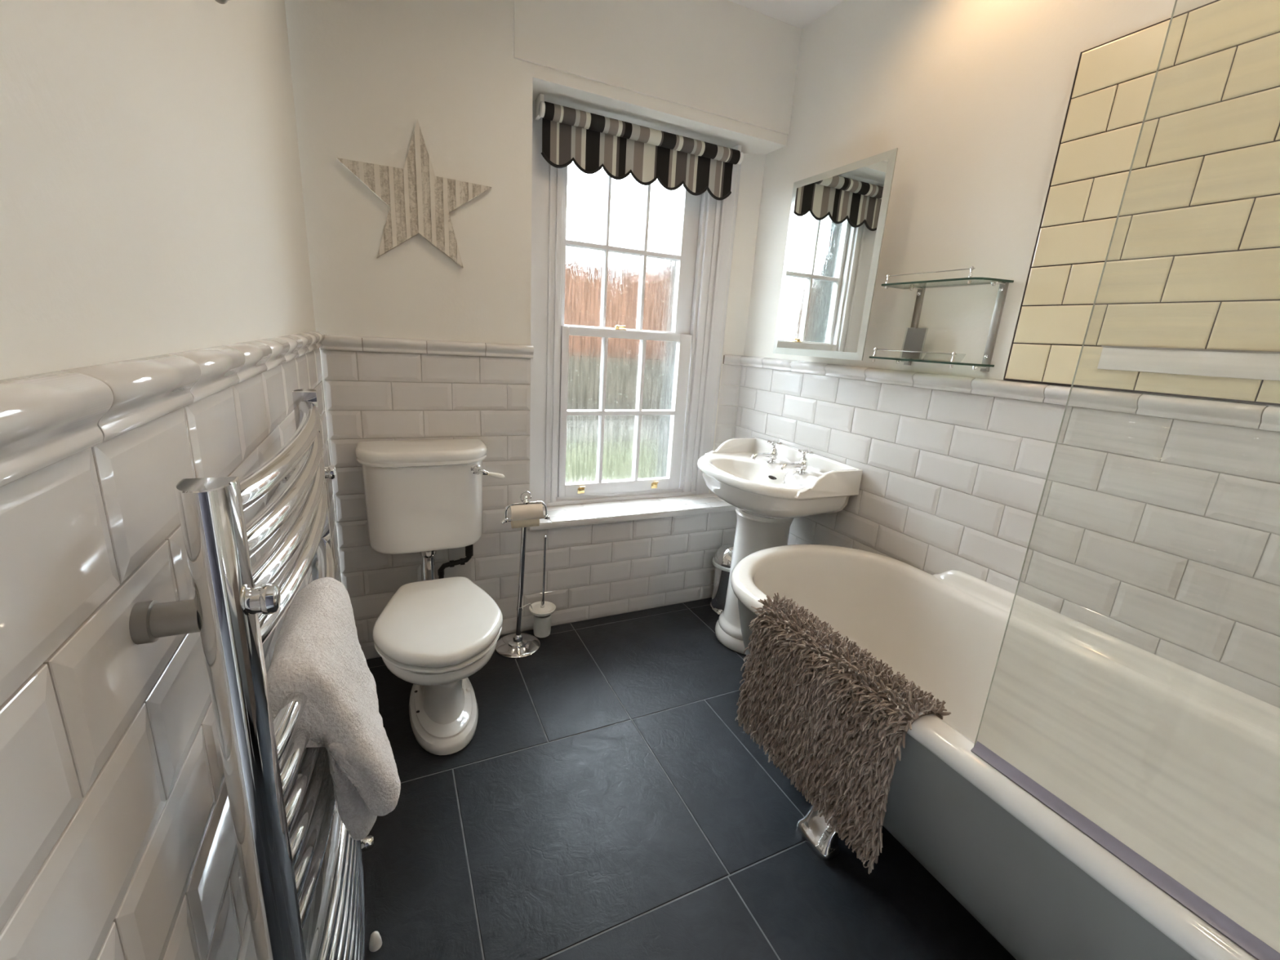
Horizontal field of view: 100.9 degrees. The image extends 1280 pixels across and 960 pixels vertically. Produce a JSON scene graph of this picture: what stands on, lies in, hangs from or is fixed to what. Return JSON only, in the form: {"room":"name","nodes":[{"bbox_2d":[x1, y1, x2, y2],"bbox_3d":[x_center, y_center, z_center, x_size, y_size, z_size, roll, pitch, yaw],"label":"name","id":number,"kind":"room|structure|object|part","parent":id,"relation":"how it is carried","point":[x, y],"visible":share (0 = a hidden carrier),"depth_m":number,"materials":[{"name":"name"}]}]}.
{"room":"bathroom","nodes":[
{"label":"bathroom","id":0,"kind":"room"},
{"bbox_2d":[0,0,341,959],"bbox_3d":[-0.580,-0.189,0.626,0.120,2.560,2.500,-4,17,-25],"label":"wall","id":1,"kind":"structure","parent":0,"point":[152,200],"depth_m":0.43,"materials":[{"name":"paint"}]},
{"bbox_2d":[0,331,324,487],"bbox_3d":[-0.545,-0.154,0.711,0.026,0.049,2.397,-4,17,-25],"label":"trim","id":2,"kind":"structure","parent":1,"relation":"attached to","point":[48,419],"depth_m":0.37,"materials":[{"name":"white ceramic"}]},
{"bbox_2d":[214,0,228,4],"bbox_3d":[-0.564,-0.713,0.716,0.060,0.118,0.044,-4,17,-25],"label":"robe hook","id":3,"kind":"object","parent":1,"relation":"attached to","point":[221,2],"visible":1,"depth_m":0.73,"materials":[{"name":"metal"}]},
{"bbox_2d":[128,388,373,959],"bbox_3d":[-0.518,0.480,0.844,0.100,1.164,0.691,-4,17,-25],"label":"towel radiator","id":4,"kind":"object","parent":1,"relation":"attached to","point":[282,802],"visible":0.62,"depth_m":0.50,"materials":[{"name":"silver metal"}]},
{"bbox_3d":[-0.467,-0.055,0.708,0.052,0.024,0.619,-4,17,-25],"label":"rail","id":5,"kind":"part","parent":4,"relation":"part of","materials":[{"name":"silver metal"}]},
{"bbox_3d":[-0.470,-0.013,0.720,0.052,0.024,0.619,-4,17,-25],"label":"rail","id":6,"kind":"part","parent":4,"relation":"part of","materials":[{"name":"silver metal"}]},
{"bbox_3d":[-0.472,0.030,0.731,0.052,0.024,0.619,-4,17,-25],"label":"rail","id":7,"kind":"part","parent":4,"relation":"part of","materials":[{"name":"silver metal"}]},
{"bbox_3d":[-0.475,0.072,0.743,0.052,0.024,0.619,-4,17,-25],"label":"rail","id":8,"kind":"part","parent":4,"relation":"part of","materials":[{"name":"silver metal"}]},
{"bbox_3d":[-0.489,0.288,0.801,0.052,0.024,0.619,-4,17,-25],"label":"rail","id":9,"kind":"part","parent":4,"relation":"part of","materials":[{"name":"silver metal"}]},
{"bbox_3d":[-0.483,0.202,0.778,0.052,0.024,0.619,-4,17,-25],"label":"rail","id":10,"kind":"part","parent":4,"relation":"part of","materials":[{"name":"silver metal"}]},
{"bbox_3d":[-0.486,0.245,0.789,0.052,0.024,0.619,-4,17,-25],"label":"rail","id":11,"kind":"part","parent":4,"relation":"part of","materials":[{"name":"silver metal"}]},
{"bbox_3d":[-0.492,0.331,0.812,0.052,0.024,0.619,-4,17,-25],"label":"rail","id":12,"kind":"part","parent":4,"relation":"part of","materials":[{"name":"silver metal"}]},
{"bbox_3d":[-0.494,0.374,0.824,0.052,0.024,0.619,-4,17,-25],"label":"rail","id":13,"kind":"part","parent":4,"relation":"part of","materials":[{"name":"silver metal"}]},
{"bbox_3d":[-0.497,0.417,0.835,0.052,0.024,0.619,-4,17,-25],"label":"rail","id":14,"kind":"part","parent":4,"relation":"part of","materials":[{"name":"silver metal"}]},
{"bbox_3d":[-0.505,0.549,0.871,0.052,0.024,0.619,-4,17,-25],"label":"rail","id":15,"kind":"part","parent":4,"relation":"part of","materials":[{"name":"silver metal"}]},
{"bbox_2d":[266,577,400,839],"bbox_3d":[-0.435,0.322,0.762,0.150,0.296,0.286,-4,17,-25],"label":"bath towel","id":16,"kind":"object","parent":4,"relation":"hanging from","point":[318,654],"visible":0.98,"depth_m":0.67,"materials":[{"name":"white fabric"}]},
{"bbox_3d":[-0.508,0.592,0.883,0.052,0.024,0.619,-4,17,-25],"label":"rail","id":17,"kind":"part","parent":4,"relation":"part of","materials":[{"name":"silver metal"}]},
{"bbox_3d":[-0.511,0.635,0.894,0.052,0.024,0.619,-4,17,-25],"label":"rail","id":18,"kind":"part","parent":4,"relation":"part of","materials":[{"name":"silver metal"}]},
{"bbox_3d":[-0.514,0.678,0.906,0.052,0.024,0.619,-4,17,-25],"label":"rail","id":19,"kind":"part","parent":4,"relation":"part of","materials":[{"name":"silver metal"}]},
{"bbox_3d":[-0.516,0.721,0.917,0.052,0.024,0.619,-4,17,-25],"label":"rail","id":20,"kind":"part","parent":4,"relation":"part of","materials":[{"name":"silver metal"}]},
{"bbox_3d":[-0.519,0.764,0.929,0.052,0.024,0.619,-4,17,-25],"label":"rail","id":21,"kind":"part","parent":4,"relation":"part of","materials":[{"name":"silver metal"}]},
{"bbox_3d":[-0.522,0.806,0.940,0.052,0.024,0.619,-4,17,-25],"label":"rail","id":22,"kind":"part","parent":4,"relation":"part of","materials":[{"name":"silver metal"}]},
{"bbox_3d":[-0.525,0.849,0.952,0.052,0.024,0.619,-4,17,-25],"label":"rail","id":23,"kind":"part","parent":4,"relation":"part of","materials":[{"name":"silver metal"}]},
{"bbox_2d":[284,0,801,659],"bbox_3d":[-0.356,-0.641,2.359,2.051,2.560,0.551,-4,17,-25],"label":"wall","id":24,"kind":"structure","parent":0,"point":[471,73],"depth_m":1.91,"materials":[{"name":"paint"}]},
{"bbox_2d":[336,119,491,267],"bbox_3d":[-0.733,-0.952,1.758,0.470,0.433,0.020,-4,17,-25],"label":"star","id":25,"kind":"object","parent":24,"relation":"attached to","point":[420,202],"visible":1,"depth_m":1.75,"materials":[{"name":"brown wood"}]},
{"bbox_2d":[320,334,533,358],"bbox_3d":[-0.736,-0.476,1.899,0.712,0.049,0.024,-4,17,-25],"label":"trim","id":26,"kind":"structure","parent":24,"relation":"attached to","point":[331,342],"depth_m":1.88,"materials":[{"name":"white ceramic"}]},
{"bbox_2d":[355,439,504,580],"bbox_3d":[-0.765,0.246,1.971,0.477,0.762,0.221,-4,17,-25],"label":"toilet cistern","id":27,"kind":"object","parent":24,"relation":"attached to","point":[424,497],"visible":0.98,"depth_m":1.85,"materials":[{"name":"white ceramic"}]},
{"bbox_3d":[-0.764,-0.096,1.877,0.437,0.052,0.208,-4,17,-25],"label":"cistern lid","id":28,"kind":"part","parent":27,"relation":"part of","materials":[{"name":"white ceramic"}]},
{"bbox_3d":[-0.778,0.079,1.930,0.403,0.322,0.194,-4,17,-25],"label":"tank","id":29,"kind":"part","parent":27,"relation":"part of","materials":[{"name":"white ceramic"}]},
{"bbox_3d":[-0.572,-0.035,1.885,0.062,0.036,0.039,13,17,30],"label":"flush lever","id":30,"kind":"part","parent":27,"relation":"part of","materials":[{"name":"silver metal"}]},
{"bbox_3d":[-0.515,-0.015,1.899,0.059,0.027,0.020,-4,17,-25],"label":"handle","id":31,"kind":"part","parent":27,"relation":"part of","materials":[{"name":"white ceramic"}]},
{"bbox_2d":[528,493,736,530],"bbox_3d":[-0.013,0.139,2.561,1.108,0.030,0.229,-4,17,-25],"label":"window sill","id":32,"kind":"structure","parent":24,"relation":"attached to","point":[580,514],"depth_m":2.50,"materials":[{"name":"white painted wood"}]},
{"bbox_2d":[529,101,741,506],"bbox_3d":[-0.058,-0.693,2.452,1.018,1.626,0.115,-4,17,-25],"label":"window","id":33,"kind":"structure","parent":24,"relation":"in","point":[701,225],"depth_m":2.45,"materials":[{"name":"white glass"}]},
{"bbox_3d":[-0.090,-0.327,2.537,0.564,0.689,0.004,-4,17,-25],"label":"pane","id":34,"kind":"part","parent":33,"relation":"part of","materials":[{"name":"clear glass"}]},
{"bbox_3d":[-0.072,-1.031,2.377,0.564,0.681,0.004,-4,17,-25],"label":"pane","id":35,"kind":"part","parent":33,"relation":"part of","materials":[{"name":"clear glass"}]},
{"bbox_3d":[-0.073,-0.316,2.539,0.651,0.775,0.037,-4,17,-25],"label":"sash","id":36,"kind":"part","parent":33,"relation":"part of","materials":[{"name":"white wood"}]},
{"bbox_3d":[-0.041,-1.037,2.382,0.661,0.760,0.038,-4,17,-25],"label":"sash","id":37,"kind":"part","parent":33,"relation":"part of","materials":[{"name":"white wood"}]},
{"bbox_2d":[534,93,743,444],"bbox_3d":[-0.008,-0.804,2.326,0.906,1.339,0.103,-4,17,-25],"label":"roller blind","id":38,"kind":"object","parent":33,"relation":"attached to","point":[593,142],"visible":1,"depth_m":2.14,"materials":[{"name":"fabric"}]},
{"bbox_3d":[0.399,-0.796,2.523,0.004,1.270,0.004,-4,17,-25],"label":"bead chain","id":39,"kind":"part","parent":38,"relation":"part of","materials":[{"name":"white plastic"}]},
{"bbox_2d":[722,354,742,365],"bbox_3d":[0.465,-0.602,2.651,0.096,0.049,0.024,5,15,4],"label":"trim","id":40,"kind":"structure","parent":24,"relation":"attached to","point":[728,359],"depth_m":2.65,"materials":[{"name":"white ceramic"}]},
{"bbox_2d":[361,597,1016,959],"bbox_3d":[0.369,1.136,1.057,2.051,0.100,4.350,-4,17,-25],"label":"floor","id":41,"kind":"structure","parent":0,"point":[607,798],"depth_m":1.42,"materials":[{"name":"black tile"}]},
{"bbox_2d":[368,930,382,951],"bbox_3d":[-0.568,0.984,1.134,0.026,0.037,0.026,-4,17,-25],"label":"cap","id":42,"kind":"object","parent":41,"relation":"on","point":[375,940],"visible":1,"depth_m":1.13,"materials":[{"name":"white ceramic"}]},
{"bbox_2d":[372,576,502,755],"bbox_3d":[-0.660,0.609,1.747,0.373,0.431,0.584,-4,17,-25],"label":"toilet","id":43,"kind":"object","parent":41,"relation":"on","point":[433,635],"visible":1,"depth_m":1.64,"materials":[{"name":"white glazed ceramic"}]},
{"bbox_3d":[-0.632,0.429,1.663,0.373,0.038,0.507,-4,17,-25],"label":"seat lid","id":44,"kind":"part","parent":43,"relation":"part of","materials":[{"name":"white plastic"}]},
{"bbox_3d":[-0.634,0.459,1.671,0.369,0.014,0.503,-4,17,-25],"label":"seat","id":45,"kind":"part","parent":43,"relation":"part of","materials":[{"name":"white plastic"}]},
{"bbox_2d":[495,491,550,658],"bbox_3d":[-0.471,0.373,2.169,0.244,0.690,0.186,-4,17,-25],"label":"stand","id":46,"kind":"object","parent":41,"relation":"on","point":[519,645],"visible":0.92,"depth_m":2.16,"materials":[{"name":"silver metal"}]},
{"bbox_2d":[511,516,539,528],"bbox_3d":[-0.455,0.164,2.097,0.104,0.047,0.047,-4,17,-25],"label":"toilet roll","id":47,"kind":"object","parent":46,"relation":"hanging from","point":[530,522],"visible":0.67,"depth_m":2.08,"materials":[{"name":"beige paper"}]},
{"bbox_3d":[-0.449,0.114,2.085,0.195,0.106,0.028,-4,17,-25],"label":"holder frame","id":48,"kind":"part","parent":46,"relation":"part of","materials":[{"name":"silver metal"}]},
{"bbox_2d":[528,535,555,637],"bbox_3d":[-0.411,0.449,2.237,0.114,0.456,0.114,-4,17,-25],"label":"toilet brush","id":49,"kind":"object","parent":46,"relation":"on","point":[541,625],"visible":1,"depth_m":2.25,"materials":[{"name":"white ceramic"}]},
{"bbox_2d":[533,614,551,637],"bbox_3d":[-0.422,0.622,2.283,0.076,0.098,0.076,-4,17,-25],"label":"cup","id":50,"kind":"object","parent":49,"relation":"on","point":[541,625],"depth_m":2.25,"materials":[{"name":"white ceramic"}]},
{"bbox_3d":[-0.418,0.553,2.264,0.114,0.021,0.114,-4,17,-25],"label":"lid","id":51,"kind":"part","parent":49,"relation":"part of","materials":[{"name":"white ceramic"}]},
{"bbox_3d":[-0.405,0.387,2.221,0.024,0.326,0.019,-4,17,-25],"label":"handle","id":52,"kind":"part","parent":49,"relation":"part of","materials":[{"name":"silver metal"}]},
{"bbox_2d":[710,543,733,614],"bbox_3d":[0.451,0.484,2.640,0.196,0.344,0.196,-4,17,-25],"label":"pedal bin","id":53,"kind":"object","parent":41,"relation":"on","point":[722,560],"visible":0.56,"depth_m":2.59,"materials":[{"name":"silver metal"}]},
{"bbox_3d":[0.459,0.360,2.607,0.182,0.086,0.182,-4,17,-25],"label":"lid","id":54,"kind":"part","parent":53,"relation":"part of","materials":[{"name":"silver metal"}]},
{"bbox_2d":[697,437,862,654],"bbox_3d":[0.482,0.292,2.297,0.442,0.898,0.647,-4,17,-25],"label":"basin","id":55,"kind":"object","parent":41,"relation":"on","point":[770,484],"visible":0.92,"depth_m":2.18,"materials":[{"name":"white ceramic"}]},
{"bbox_2d":[751,440,782,464],"bbox_3d":[0.551,-0.122,2.316,0.149,0.101,0.059,-4,17,-25],"label":"tap","id":56,"kind":"object","parent":55,"relation":"on","point":[773,455],"depth_m":2.32,"materials":[{"name":"silver metal"}]},
{"bbox_3d":[0.495,0.049,2.231,0.438,0.201,0.647,-4,17,-25],"label":"bowl","id":57,"kind":"part","parent":55,"relation":"part of","materials":[{"name":"white ceramic"}]},
{"bbox_3d":[0.568,0.026,2.155,0.169,0.133,0.077,3,15,-2],"label":"plug chain","id":58,"kind":"part","parent":55,"relation":"part of","materials":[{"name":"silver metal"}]},
{"bbox_2d":[779,448,813,475],"bbox_3d":[0.632,-0.073,2.152,0.149,0.101,0.059,-4,17,-25],"label":"tap","id":59,"kind":"object","parent":55,"relation":"on","point":[802,465],"depth_m":2.16,"materials":[{"name":"silver metal"}]},
{"bbox_2d":[730,544,1279,959],"bbox_3d":[0.843,0.720,1.281,0.716,0.643,1.674,-4,17,-25],"label":"bath","id":60,"kind":"object","parent":41,"relation":"on","point":[1180,765],"visible":0.76,"depth_m":1.18,"materials":[{"name":"white ceramic"}]},
{"bbox_2d":[735,592,951,874],"bbox_3d":[0.456,0.576,1.312,0.160,0.414,0.516,-4,17,-25],"label":"bath mat","id":61,"kind":"object","parent":60,"relation":"on","point":[838,721],"visible":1,"depth_m":1.23,"materials":[{"name":"brown fabric"}]},
{"bbox_2d":[970,0,1279,959],"bbox_3d":[0.821,-0.086,0.463,0.020,1.420,0.768,-4,17,-25],"label":"screen","id":62,"kind":"object","parent":60,"relation":"on","point":[1233,931],"visible":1,"depth_m":0.77,"materials":[{"name":"clear glass"}]},
{"bbox_3d":[0.828,-0.087,0.466,0.004,1.418,0.768,-4,17,-25],"label":"glass panel","id":63,"kind":"part","parent":62,"relation":"part of","materials":[{"name":"clear glass"}]},
{"bbox_2d":[728,0,843,29],"bbox_3d":[0.257,-1.597,0.930,2.051,0.100,3.050,-4,17,-25],"label":"ceiling","id":64,"kind":"structure","parent":0,"point":[799,14],"depth_m":2.05,"materials":[{"name":"paint"}]},
{"bbox_2d":[733,0,1279,708],"bbox_3d":[1.129,-0.318,1.511,0.127,2.560,2.648,-4,17,-25],"label":"wall","id":65,"kind":"structure","parent":0,"point":[1015,126],"depth_m":1.40,"materials":[{"name":"tile"}]},
{"bbox_2d":[773,147,897,360],"bbox_3d":[0.746,-0.800,1.994,0.130,0.658,0.482,-4,17,-25],"label":"mirror","id":66,"kind":"object","parent":65,"relation":"attached to","point":[837,216],"visible":1,"depth_m":1.93,"materials":[{"name":"mirror"}]},
{"bbox_2d":[869,266,1013,371],"bbox_3d":[0.926,-0.501,1.663,0.120,0.286,0.364,-4,17,-25],"label":"shelf unit","id":67,"kind":"object","parent":65,"relation":"attached to","point":[1003,284],"visible":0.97,"depth_m":1.57,"materials":[{"name":"silver metal"}]},
{"bbox_3d":[0.802,-0.429,1.806,0.009,0.046,0.009,-9,20,-39],"label":"rail post","id":68,"kind":"part","parent":67,"relation":"part of","materials":[{"name":"silver metal"}]},
{"bbox_3d":[0.816,-0.655,1.746,0.009,0.046,0.009,-9,20,-39],"label":"rail post","id":69,"kind":"part","parent":67,"relation":"part of","materials":[{"name":"silver metal"}]},
{"bbox_2d":[896,327,926,359],"bbox_3d":[0.899,-0.451,1.746,0.045,0.100,0.075,-4,17,-25],"label":"sign holder","id":70,"kind":"object","parent":67,"relation":"on","point":[914,339],"visible":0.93,"depth_m":1.75,"materials":[{"name":"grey plastic"}]},
{"bbox_3d":[0.863,-0.408,1.679,0.004,0.004,0.303,-4,17,-25],"label":"guard rail","id":71,"kind":"part","parent":67,"relation":"part of","materials":[{"name":"silver metal"}]},
{"bbox_3d":[0.878,-0.635,1.618,0.004,0.004,0.303,-4,17,-25],"label":"guard rail","id":72,"kind":"part","parent":67,"relation":"part of","materials":[{"name":"silver metal"}]},
{"bbox_3d":[0.916,-0.381,1.695,0.116,0.006,0.364,-4,17,-25],"label":"glass shelf","id":73,"kind":"part","parent":67,"relation":"part of","materials":[{"name":"clear glass"}]},
{"bbox_3d":[0.931,-0.607,1.634,0.116,0.006,0.364,-4,17,-25],"label":"glass shelf","id":74,"kind":"part","parent":67,"relation":"part of","materials":[{"name":"clear glass"}]},
{"bbox_3d":[0.923,-0.355,1.560,0.009,0.046,0.009,-9,20,-39],"label":"rail post","id":75,"kind":"part","parent":67,"relation":"part of","materials":[{"name":"silver metal"}]},
{"bbox_3d":[0.937,-0.581,1.499,0.009,0.046,0.009,-9,20,-39],"label":"rail post","id":76,"kind":"part","parent":67,"relation":"part of","materials":[{"name":"silver metal"}]},
{"bbox_2d":[740,355,1279,431],"bbox_3d":[1.048,-0.267,1.545,0.024,0.049,2.548,-4,17,-25],"label":"trim","id":77,"kind":"structure","parent":65,"relation":"attached to","point":[1264,417],"depth_m":1.39,"materials":[{"name":"white ceramic"}]},
{"bbox_2d":[1097,345,1279,381],"bbox_3d":[1.324,-0.195,0.950,0.010,0.056,0.846,-4,17,-25],"label":"trim","id":78,"kind":"structure","parent":65,"relation":"attached to","point":[1242,364],"depth_m":1.16,"materials":[{"name":"ceramic"}]},
{"label":"outside","id":79,"kind":"structure","parent":0,"visible":0},
{"bbox_2d":[564,440,655,483],"bbox_3d":[-3.878,-2.494,14.496,18.000,1.200,24.450,-4,17,-25],"label":"lawn","id":80,"kind":"structure","parent":79,"point":[578,466],"depth_m":4.78,"materials":[{"name":"green plant"}]},
{"bbox_2d":[567,420,657,443],"bbox_3d":[0.370,-0.167,5.800,10.000,0.950,0.350,-4,17,-25],"label":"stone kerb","id":81,"kind":"object","parent":80,"relation":"on","point":[627,426],"depth_m":5.22,"materials":[{"name":"grey stone"}]},
{"bbox_2d":[567,355,662,420],"bbox_3d":[0.176,-0.596,6.153,10.000,1.570,0.250,-4,17,-25],"label":"fence","id":82,"kind":"object","parent":80,"relation":"on","point":[589,359],"visible":0.02,"depth_m":5.63,"materials":[{"name":"wood"}]},
{"bbox_2d":[564,252,671,359],"bbox_3d":[0.006,-1.216,6.431,10.000,2.600,0.400,-4,17,-25],"label":"fence","id":83,"kind":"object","parent":80,"relation":"on","point":[568,264],"depth_m":5.83,"materials":[{"name":"brown wood"}]},
{"bbox_2d":[568,219,673,266],"bbox_3d":[-0.385,-1.804,7.160,9.111,3.312,1.039,-4,17,-25],"label":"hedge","id":84,"kind":"object","parent":80,"relation":"on","point":[570,247],"visible":0.02,"depth_m":6.65,"materials":[{"name":"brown plant"}]}
]}

